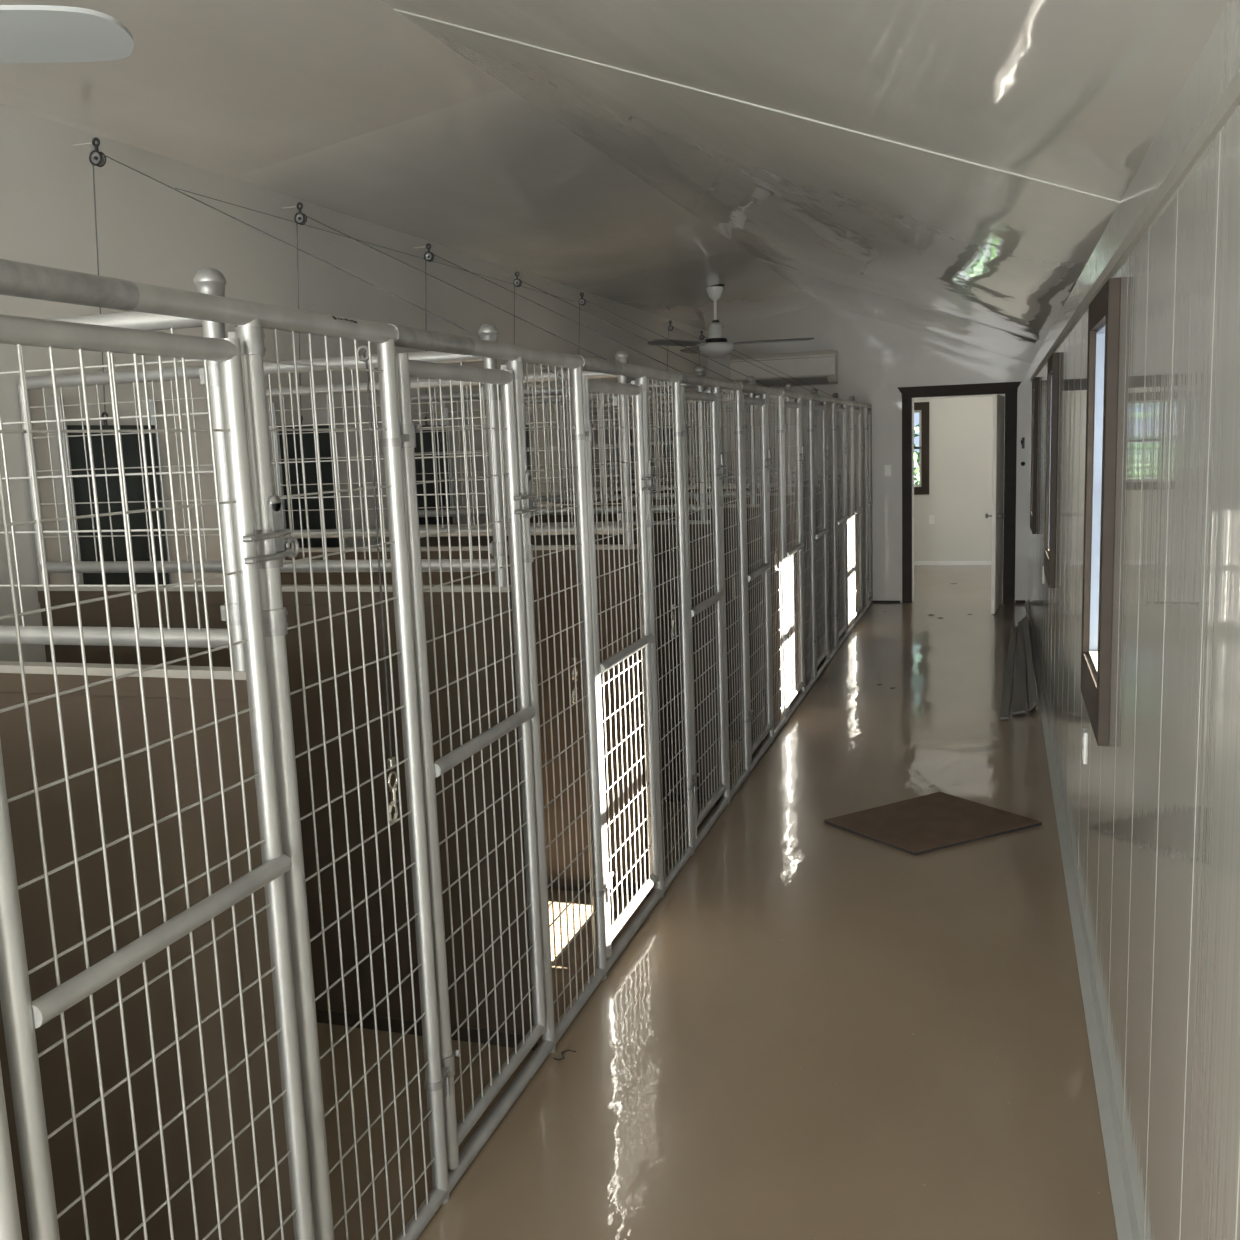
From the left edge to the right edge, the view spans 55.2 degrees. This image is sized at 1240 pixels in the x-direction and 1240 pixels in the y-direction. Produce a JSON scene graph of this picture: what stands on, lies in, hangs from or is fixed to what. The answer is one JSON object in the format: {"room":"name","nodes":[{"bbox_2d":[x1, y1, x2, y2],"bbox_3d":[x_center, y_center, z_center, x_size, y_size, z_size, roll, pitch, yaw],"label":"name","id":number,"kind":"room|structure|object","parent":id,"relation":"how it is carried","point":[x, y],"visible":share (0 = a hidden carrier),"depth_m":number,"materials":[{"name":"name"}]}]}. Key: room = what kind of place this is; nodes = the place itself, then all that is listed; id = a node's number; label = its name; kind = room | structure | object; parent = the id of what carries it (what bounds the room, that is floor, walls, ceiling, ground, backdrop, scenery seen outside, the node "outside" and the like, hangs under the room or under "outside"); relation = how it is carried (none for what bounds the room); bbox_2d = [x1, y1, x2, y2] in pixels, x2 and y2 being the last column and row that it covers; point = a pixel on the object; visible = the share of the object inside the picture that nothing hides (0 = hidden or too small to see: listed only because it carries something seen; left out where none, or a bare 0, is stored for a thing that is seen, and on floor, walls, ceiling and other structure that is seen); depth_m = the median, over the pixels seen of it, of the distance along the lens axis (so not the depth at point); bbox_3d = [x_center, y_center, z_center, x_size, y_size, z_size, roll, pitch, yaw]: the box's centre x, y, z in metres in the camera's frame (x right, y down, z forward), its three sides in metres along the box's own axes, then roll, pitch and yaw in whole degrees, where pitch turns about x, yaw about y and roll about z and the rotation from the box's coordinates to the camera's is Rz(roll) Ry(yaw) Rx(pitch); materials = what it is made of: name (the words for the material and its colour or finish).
{"room":"dog kennel","nodes":[
{"label":"dog kennel","id":0,"kind":"room"},
{"bbox_2d":[0,103,709,661],"bbox_3d":[-1.466,-0.437,5.366,0.140,2.940,15.755,1,9,18],"label":"wall","id":1,"kind":"structure","parent":0,"point":[150,232],"depth_m":4.67,"materials":[{"name":"white paint"}]},
{"bbox_2d":[73,137,105,166],"bbox_3d":[-1.770,-1.556,3.953,0.115,0.091,0.028,1,9,18],"label":"pulley","id":2,"kind":"object","parent":1,"relation":"attached to","point":[97,158],"visible":1,"depth_m":3.94,"materials":[{"name":"metal"}]},
{"bbox_2d":[92,153,577,703],"bbox_3d":[-0.971,-0.640,3.885,1.668,1.847,0.053,0,9,14],"label":"cable","id":3,"kind":"object","parent":2,"relation":"hanging from","point":[558,372],"visible":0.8,"depth_m":3.82,"materials":[{"name":"metal"}]},
{"bbox_2d":[53,396,174,584],"bbox_3d":[-1.736,0.207,4.259,0.028,1.980,0.484,1,9,18],"label":"door","id":4,"kind":"structure","parent":1,"relation":"in","point":[130,444],"depth_m":4.14,"materials":[{"name":"metal"}]},
{"bbox_2d":[281,202,306,224],"bbox_3d":[-1.403,-1.745,5.101,0.115,0.091,0.028,1,9,18],"label":"pulley","id":5,"kind":"object","parent":1,"relation":"attached to","point":[300,218],"visible":1,"depth_m":5.09,"materials":[{"name":"metal"}]},
{"bbox_2d":[296,214,674,638],"bbox_3d":[-0.605,-0.829,5.034,1.668,1.847,0.053,0,9,14],"label":"cable","id":6,"kind":"object","parent":5,"relation":"hanging from","point":[662,386],"visible":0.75,"depth_m":4.96,"materials":[{"name":"metal"}]},
{"bbox_2d":[268,402,342,547],"bbox_3d":[-1.370,0.019,5.407,0.028,1.980,0.484,1,9,18],"label":"door","id":7,"kind":"structure","parent":1,"relation":"in","point":[307,438],"depth_m":5.30,"materials":[{"name":"metal"}]},
{"bbox_2d":[175,188,574,301],"bbox_3d":[-0.991,-1.951,6.482,0.003,0.012,4.410,1,9,18],"label":"wire","id":8,"kind":"object","parent":1,"relation":"attached to","point":[175,188],"visible":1,"depth_m":5.47,"materials":[{"name":"metal"}]},
{"bbox_2d":[413,243,433,261],"bbox_3d":[-1.037,-1.933,6.250,0.115,0.091,0.028,1,9,18],"label":"pulley","id":9,"kind":"object","parent":1,"relation":"attached to","point":[429,255],"visible":1,"depth_m":6.24,"materials":[{"name":"metal"}]},
{"bbox_2d":[425,254,735,598],"bbox_3d":[-0.238,-1.017,6.182,1.668,1.847,0.053,0,9,14],"label":"cable","id":10,"kind":"object","parent":9,"relation":"hanging from","point":[433,254],"visible":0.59,"depth_m":6.12,"materials":[{"name":"metal"}]},
{"bbox_2d":[414,408,455,524],"bbox_3d":[-1.003,-0.170,6.555,0.028,1.980,0.484,1,9,18],"label":"door","id":11,"kind":"structure","parent":1,"relation":"in","point":[427,438],"depth_m":6.47,"materials":[{"name":"metal"}]},
{"bbox_2d":[504,272,521,286],"bbox_3d":[-0.670,-2.122,7.398,0.115,0.091,0.028,1,9,18],"label":"pulley","id":12,"kind":"object","parent":1,"relation":"attached to","point":[516,282],"visible":1,"depth_m":7.38,"materials":[{"name":"metal"}]},
{"bbox_2d":[514,280,776,570],"bbox_3d":[0.128,-1.206,7.330,1.668,1.847,0.053,0,9,14],"label":"cable","id":13,"kind":"object","parent":12,"relation":"hanging from","point":[520,280],"visible":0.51,"depth_m":7.27,"materials":[{"name":"metal"}]},
{"bbox_2d":[501,410,533,507],"bbox_3d":[-0.637,-0.358,7.704,0.028,1.980,0.484,1,9,18],"label":"door","id":14,"kind":"structure","parent":1,"relation":"in","point":[526,412],"depth_m":7.77,"materials":[{"name":"metal"}]},
{"bbox_2d":[570,292,585,305],"bbox_3d":[-0.304,-2.311,8.546,0.115,0.091,0.028,1,9,18],"label":"pulley","id":15,"kind":"object","parent":1,"relation":"attached to","point":[582,301],"visible":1,"depth_m":8.53,"materials":[{"name":"metal"}]},
{"bbox_2d":[578,299,806,550],"bbox_3d":[0.494,-1.395,8.479,1.668,1.847,0.053,0,9,14],"label":"cable","id":16,"kind":"object","parent":15,"relation":"hanging from","point":[580,299],"visible":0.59,"depth_m":8.42,"materials":[{"name":"metal"}]},
{"bbox_2d":[566,412,593,494],"bbox_3d":[-0.270,-0.547,8.852,0.028,1.980,0.484,1,9,18],"label":"door","id":17,"kind":"structure","parent":1,"relation":"in","point":[590,412],"depth_m":8.53,"materials":[{"name":"metal"}]},
{"bbox_2d":[617,413,634,485],"bbox_3d":[0.096,-0.736,10.000,0.028,1.980,0.484,1,9,18],"label":"door","id":18,"kind":"structure","parent":1,"relation":"in","point":[631,431],"depth_m":9.96,"materials":[{"name":"metal"}]},
{"bbox_2d":[658,415,673,473],"bbox_3d":[0.463,-0.924,11.149,0.028,1.980,0.484,1,9,18],"label":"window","id":19,"kind":"structure","parent":1,"relation":"in","point":[659,417],"depth_m":10.91,"materials":[{"name":"metal"}]},
{"bbox_2d":[661,320,672,330],"bbox_3d":[0.429,-2.688,10.843,0.115,0.091,0.028,1,9,18],"label":"pulley","id":20,"kind":"object","parent":1,"relation":"attached to","point":[670,328],"visible":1,"depth_m":10.83,"materials":[{"name":"metal"}]},
{"bbox_2d":[667,326,847,507],"bbox_3d":[1.227,-1.772,10.775,1.668,1.847,0.053,0,9,14],"label":"cable","id":21,"kind":"object","parent":20,"relation":"hanging from","point":[672,326],"visible":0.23,"depth_m":10.70,"materials":[{"name":"metal"}]},
{"bbox_2d":[690,416,697,468],"bbox_3d":[0.829,-1.113,12.297,0.028,1.980,0.484,1,9,18],"label":"window","id":22,"kind":"structure","parent":1,"relation":"in","point":[690,416],"depth_m":11.98,"materials":[{"name":"metal"}]},
{"bbox_2d":[693,331,704,339],"bbox_3d":[0.795,-2.877,11.991,0.115,0.091,0.028,1,9,18],"label":"pulley","id":23,"kind":"object","parent":1,"relation":"attached to","point":[701,337],"visible":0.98,"depth_m":11.98,"materials":[{"name":"metal"}]},
{"bbox_2d":[699,335,856,407],"bbox_3d":[1.594,-1.960,11.923,1.668,1.847,0.053,0,9,14],"label":"cable","id":24,"kind":"object","parent":23,"relation":"hanging from","point":[702,335],"visible":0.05,"depth_m":11.86,"materials":[{"name":"metal"}]},
{"bbox_2d":[0,0,1229,363],"bbox_3d":[0.106,-1.715,4.659,3.260,0.820,16.005,1,9,18],"label":"ceiling","id":25,"kind":"structure","parent":0,"point":[639,192],"depth_m":3.87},
{"bbox_2d":[0,5,133,62],"bbox_3d":[-1.657,-1.160,1.839,1.379,0.609,1.288,1,9,18],"label":"ceiling fan","id":26,"kind":"object","parent":25,"relation":"hanging from","point":[28,33],"visible":1,"depth_m":2.07,"materials":[{"name":"white plastic"}]},
{"bbox_2d":[647,284,813,357],"bbox_3d":[0.926,-2.433,9.568,1.253,0.607,1.386,1,9,18],"label":"ceiling fan","id":27,"kind":"object","parent":25,"relation":"hanging from","point":[716,345],"visible":0.91,"depth_m":9.57,"materials":[{"name":"white metal"}]},
{"bbox_2d":[394,9,1119,203],"bbox_3d":[0.334,-1.477,3.375,2.051,0.725,0.010,0,9,13],"label":"trim","id":28,"kind":"structure","parent":25,"relation":"attached to","point":[394,9],"depth_m":3.36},
{"bbox_2d":[317,565,1117,1239],"bbox_3d":[1.210,0.840,6.483,4.800,0.120,19.470,1,9,18],"label":"floor","id":29,"kind":"structure","parent":0,"point":[817,1030],"depth_m":3.60,"materials":[{"name":"beige concrete"}]},
{"bbox_2d":[0,268,294,1239],"bbox_3d":[-1.444,0.416,2.497,1.650,2.116,0.054,1,9,18],"label":"divider","id":30,"kind":"object","parent":29,"relation":"on","point":[39,678],"visible":0.64,"depth_m":2.35,"materials":[{"name":"metal"}]},
{"bbox_2d":[0,259,314,1239],"bbox_3d":[-0.793,0.546,1.679,0.065,2.056,1.307,1,9,18],"label":"fence","id":31,"kind":"object","parent":29,"relation":"on","point":[255,550],"visible":0.98,"depth_m":1.84,"materials":[{"name":"metal"}]},
{"bbox_2d":[17,324,537,1049],"bbox_3d":[-1.078,0.227,3.645,1.650,2.116,0.054,1,9,18],"label":"divider","id":32,"kind":"object","parent":29,"relation":"on","point":[93,614],"visible":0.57,"depth_m":3.56,"materials":[{"name":"metal"}]},
{"bbox_2d":[228,300,552,1239],"bbox_3d":[-0.427,0.357,2.827,0.065,2.056,1.307,1,9,18],"label":"fence","id":33,"kind":"object","parent":29,"relation":"on","point":[395,370],"visible":0.94,"depth_m":2.67,"materials":[{"name":"metal"}]},
{"bbox_2d":[357,342,398,822],"bbox_3d":[-0.530,-0.068,2.603,0.038,1.070,0.042,-6,9,-24],"label":"cable","id":34,"kind":"object","parent":33,"relation":"hanging from","point":[391,761],"visible":0.9,"depth_m":2.62,"materials":[{"name":"metal"}]},
{"bbox_2d":[265,350,649,896],"bbox_3d":[-0.712,0.038,4.793,1.650,2.116,0.054,1,9,18],"label":"divider","id":35,"kind":"object","parent":29,"relation":"on","point":[622,356],"visible":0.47,"depth_m":4.66,"materials":[{"name":"metal"}]},
{"bbox_2d":[411,366,717,803],"bbox_3d":[-0.345,-0.150,5.942,1.650,2.116,0.054,1,9,18],"label":"divider","id":36,"kind":"object","parent":29,"relation":"on","point":[699,370],"visible":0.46,"depth_m":5.79,"materials":[{"name":"metal"}]},
{"bbox_2d":[554,1050,575,1060],"bbox_3d":[-0.163,1.280,3.498,0.027,0.008,0.070,6,12,43],"label":"wire offcut","id":37,"kind":"object","parent":29,"relation":"on","point":[565,1050],"visible":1,"depth_m":3.50,"materials":[{"name":"metal"}]},
{"bbox_2d":[501,345,662,1052],"bbox_3d":[-0.060,0.169,3.976,0.065,2.056,1.307,1,9,18],"label":"fence","id":38,"kind":"object","parent":29,"relation":"on","point":[581,430],"visible":0.96,"depth_m":3.84,"materials":[{"name":"metal"}]},
{"bbox_2d":[501,376,763,741],"bbox_3d":[0.021,-0.339,7.090,1.650,2.116,0.054,1,9,18],"label":"divider","id":39,"kind":"object","parent":29,"relation":"on","point":[751,379],"visible":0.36,"depth_m":6.94,"materials":[{"name":"metal"}]},
{"bbox_2d":[558,383,796,696],"bbox_3d":[0.388,-0.528,8.238,1.650,2.116,0.054,1,9,18],"label":"divider","id":40,"kind":"object","parent":29,"relation":"on","point":[787,386],"visible":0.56,"depth_m":8.09,"materials":[{"name":"metal"}]},
{"bbox_2d":[631,366,728,898],"bbox_3d":[0.306,-0.020,5.124,0.065,2.056,1.307,1,9,18],"label":"fence","id":41,"kind":"object","parent":29,"relation":"on","point":[693,818],"visible":0.94,"depth_m":5.01,"materials":[{"name":"metal"}]},
{"bbox_2d":[612,388,821,662],"bbox_3d":[0.754,-0.716,9.387,1.650,2.116,0.054,1,9,18],"label":"divider","id":42,"kind":"object","parent":29,"relation":"on","point":[813,391],"visible":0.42,"depth_m":9.23,"materials":[{"name":"metal"}]},
{"bbox_2d":[707,378,772,804],"bbox_3d":[0.672,-0.208,6.272,0.065,2.056,1.307,1,9,18],"label":"fence","id":43,"kind":"object","parent":29,"relation":"on","point":[748,762],"visible":0.94,"depth_m":6.18,"materials":[{"name":"metal"}]},
{"bbox_2d":[654,393,840,636],"bbox_3d":[1.121,-0.905,10.535,1.650,2.116,0.054,1,9,18],"label":"divider","id":44,"kind":"object","parent":29,"relation":"on","point":[834,395],"visible":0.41,"depth_m":10.38,"materials":[{"name":"metal"}]},
{"bbox_2d":[687,396,856,615],"bbox_3d":[1.487,-1.094,11.683,1.650,2.116,0.054,1,9,18],"label":"divider","id":45,"kind":"object","parent":29,"relation":"on","point":[851,398],"visible":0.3,"depth_m":11.54,"materials":[{"name":"metal"}]},
{"bbox_2d":[757,386,804,741],"bbox_3d":[1.039,-0.397,7.420,0.065,2.056,1.307,1,9,18],"label":"fence","id":46,"kind":"object","parent":29,"relation":"on","point":[781,405],"visible":0.89,"depth_m":7.34,"materials":[{"name":"metal"}]},
{"bbox_2d":[793,392,829,696],"bbox_3d":[1.405,-0.586,8.569,0.065,2.056,1.307,1,9,18],"label":"fence","id":47,"kind":"object","parent":29,"relation":"on","point":[816,625],"visible":0.94,"depth_m":8.52,"materials":[{"name":"metal"}]},
{"bbox_2d":[819,396,848,663],"bbox_3d":[1.772,-0.774,9.717,0.065,2.056,1.307,1,9,18],"label":"fence","id":48,"kind":"object","parent":29,"relation":"on","point":[838,443],"visible":0.9,"depth_m":9.66,"materials":[{"name":"metal"}]},
{"bbox_2d":[839,400,863,634],"bbox_3d":[2.138,-0.963,10.865,0.065,2.056,1.307,1,9,18],"label":"fence","id":49,"kind":"object","parent":29,"relation":"on","point":[855,516],"visible":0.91,"depth_m":10.82,"materials":[{"name":"metal"}]},
{"bbox_2d":[856,402,872,613],"bbox_3d":[2.452,-1.125,11.851,0.064,2.056,0.960,1,9,19],"label":"fence","id":50,"kind":"object","parent":29,"relation":"on","point":[866,414],"visible":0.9,"depth_m":11.90,"materials":[{"name":"metal"}]},
{"bbox_2d":[824,792,1041,854],"bbox_3d":[1.424,0.925,5.421,0.760,0.015,0.601,-7,10,-29],"label":"rubber mat","id":51,"kind":"object","parent":29,"relation":"on","point":[938,820],"visible":1,"depth_m":5.39,"materials":[{"name":"brown rubber"}]},
{"bbox_2d":[999,626,1017,720],"bbox_3d":[2.917,0.337,8.866,0.055,0.028,3.462,1,9,19],"label":"trim board","id":52,"kind":"object","parent":29,"relation":"on","point":[1007,688],"visible":1,"depth_m":8.36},
{"bbox_2d":[1012,621,1026,715],"bbox_3d":[3.059,0.299,9.048,0.078,0.038,3.621,1,9,19],"label":"trim board","id":53,"kind":"object","parent":29,"relation":"on","point":[1019,695],"visible":0.81,"depth_m":8.37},
{"bbox_2d":[1021,615,1036,711],"bbox_3d":[3.136,0.267,9.126,0.052,0.072,3.620,1,9,18],"label":"trim board","id":54,"kind":"object","parent":29,"relation":"on","point":[1030,679],"visible":0.87,"depth_m":8.42,"materials":[{"name":"wood"}]},
{"bbox_2d":[706,303,1031,602],"bbox_3d":[2.535,-1.736,12.309,3.260,3.120,0.120,1,9,18],"label":"wall","id":55,"kind":"structure","parent":0,"point":[876,357],"depth_m":12.13,"materials":[{"name":"white paint"}]},
{"bbox_2d":[730,350,837,386],"bbox_3d":[1.691,-2.582,12.251,1.080,0.329,0.234,1,9,18],"label":"air conditioner","id":56,"kind":"object","parent":55,"relation":"attached to","point":[814,367],"visible":0.77,"depth_m":12.14,"materials":[{"name":"white plastic"}]},
{"bbox_2d":[884,465,891,475],"bbox_3d":[2.755,-1.536,12.198,0.072,0.115,0.018,1,9,18],"label":"light switch","id":57,"kind":"object","parent":55,"relation":"attached to","point":[887,468],"visible":1,"depth_m":12.20,"materials":[{"name":"white plastic"}]},
{"bbox_2d":[864,600,1024,602],"bbox_3d":[2.559,-0.200,12.483,3.230,0.030,0.012,1,9,18],"label":"baseboard","id":58,"kind":"structure","parent":55,"relation":"attached to","point":[874,601],"depth_m":12.39,"materials":[{"name":"black wood"}]},
{"bbox_2d":[897,381,1021,613],"bbox_3d":[3.523,-1.244,11.868,0.794,2.205,1.299,-8,10,-31],"label":"door","id":59,"kind":"structure","parent":55,"relation":"in","point":[1004,458],"depth_m":11.87,"materials":[{"name":"brown wood"}]},
{"bbox_2d":[1021,437,1024,448],"bbox_3d":[3.983,-1.752,11.747,0.025,0.110,0.073,4,11,36],"label":"coat hook","id":60,"kind":"object","parent":55,"relation":"attached to","point":[1023,438],"visible":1,"depth_m":11.76,"materials":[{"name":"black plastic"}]},
{"bbox_2d":[914,395,1003,560],"bbox_3d":[3.831,-1.704,13.832,4.340,2.500,3.515,1,9,18],"label":"wall","id":61,"kind":"structure","parent":0,"point":[959,498],"depth_m":15.38,"materials":[{"name":"white paint"}]},
{"bbox_2d":[914,402,928,494],"bbox_3d":[3.577,-2.239,15.585,0.945,1.190,0.080,1,9,18],"label":"window","id":62,"kind":"structure","parent":61,"relation":"in","point":[922,408],"depth_m":15.44,"materials":[{"name":"brown wood"}]},
{"bbox_2d":[929,515,933,523],"bbox_3d":[4.084,-1.317,15.550,0.072,0.115,0.008,1,9,18],"label":"wall outlet","id":63,"kind":"object","parent":61,"relation":"attached to","point":[931,517],"visible":1,"depth_m":15.55,"materials":[{"name":"white plastic"}]},
{"bbox_2d":[914,561,990,564],"bbox_3d":[4.367,-0.746,15.550,4.100,0.050,0.014,1,9,18],"label":"baseboard","id":64,"kind":"structure","parent":61,"relation":"attached to","point":[915,562],"depth_m":15.55,"materials":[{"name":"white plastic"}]},
{"bbox_2d":[1029,0,1239,1239],"bbox_3d":[1.782,-0.135,4.370,0.141,2.400,15.772,1,9,18],"label":"wall","id":65,"kind":"structure","parent":0,"point":[1153,813],"depth_m":2.19,"materials":[{"name":"white plastic"}]},
{"bbox_2d":[758,259,1042,341],"bbox_3d":[2.040,-2.356,8.721,2.053,0.725,0.008,0,9,13],"label":"trim","id":66,"kind":"structure","parent":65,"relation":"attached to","point":[758,259],"depth_m":8.71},
{"bbox_2d":[1030,377,1037,533],"bbox_3d":[3.582,-1.401,10.075,0.155,1.280,0.750,1,9,18],"label":"window","id":67,"kind":"structure","parent":65,"relation":"in","point":[1034,428],"depth_m":9.79,"materials":[{"name":"brown wood"}]},
{"bbox_2d":[1044,352,1058,587],"bbox_3d":[2.546,-0.868,6.827,0.155,1.280,0.750,1,9,18],"label":"window","id":68,"kind":"structure","parent":65,"relation":"in","point":[1053,361],"depth_m":6.56,"materials":[{"name":"brown wood"}]},
{"bbox_2d":[1025,598,1138,1239],"bbox_3d":[1.745,1.023,4.581,0.036,0.050,15.755,1,9,18],"label":"baseboard","id":69,"kind":"structure","parent":65,"relation":"attached to","point":[1124,1214],"depth_m":3.58,"materials":[{"name":"grey plastic"}]},
{"bbox_2d":[1082,728,1085,763],"bbox_3d":[1.657,0.451,4.241,0.008,0.115,0.072,1,9,18],"label":"wall outlet","id":70,"kind":"object","parent":65,"relation":"attached to","point":[1084,732],"visible":1,"depth_m":4.22,"materials":[{"name":"white plastic"}]},
{"bbox_2d":[1080,277,1120,745],"bbox_3d":[1.510,-0.334,3.580,0.155,1.280,0.750,1,9,18],"label":"window","id":71,"kind":"structure","parent":65,"relation":"in","point":[1104,309],"depth_m":3.46,"materials":[{"name":"glass"},{"name":"dark brown wood"}]},
{"bbox_2d":[1031,68,1239,380],"bbox_3d":[1.675,-1.147,4.247,0.010,0.033,15.755,1,9,18],"label":"trim","id":72,"kind":"structure","parent":65,"relation":"attached to","point":[1229,100],"depth_m":2.18,"materials":[{"name":"white plastic"}]},
{"label":"outside","id":73,"kind":"structure","parent":0,"visible":0},
{"bbox_2d":[914,461,918,483],"bbox_3d":[3.083,0.543,9.730,120.000,0.050,140.000,1,9,18],"label":"ground","id":74,"kind":"structure","parent":73,"point":[915,462],"depth_m":65.47,"materials":[{"name":"white"}]},
{"bbox_2d":[914,424,918,483],"bbox_3d":[4.292,-2.758,18.589,2.199,3.718,2.177,1,9,18],"label":"shrub","id":75,"kind":"object","parent":74,"relation":"on","point":[916,430],"visible":0.02,"depth_m":18.07,"materials":[{"name":"green plant"}]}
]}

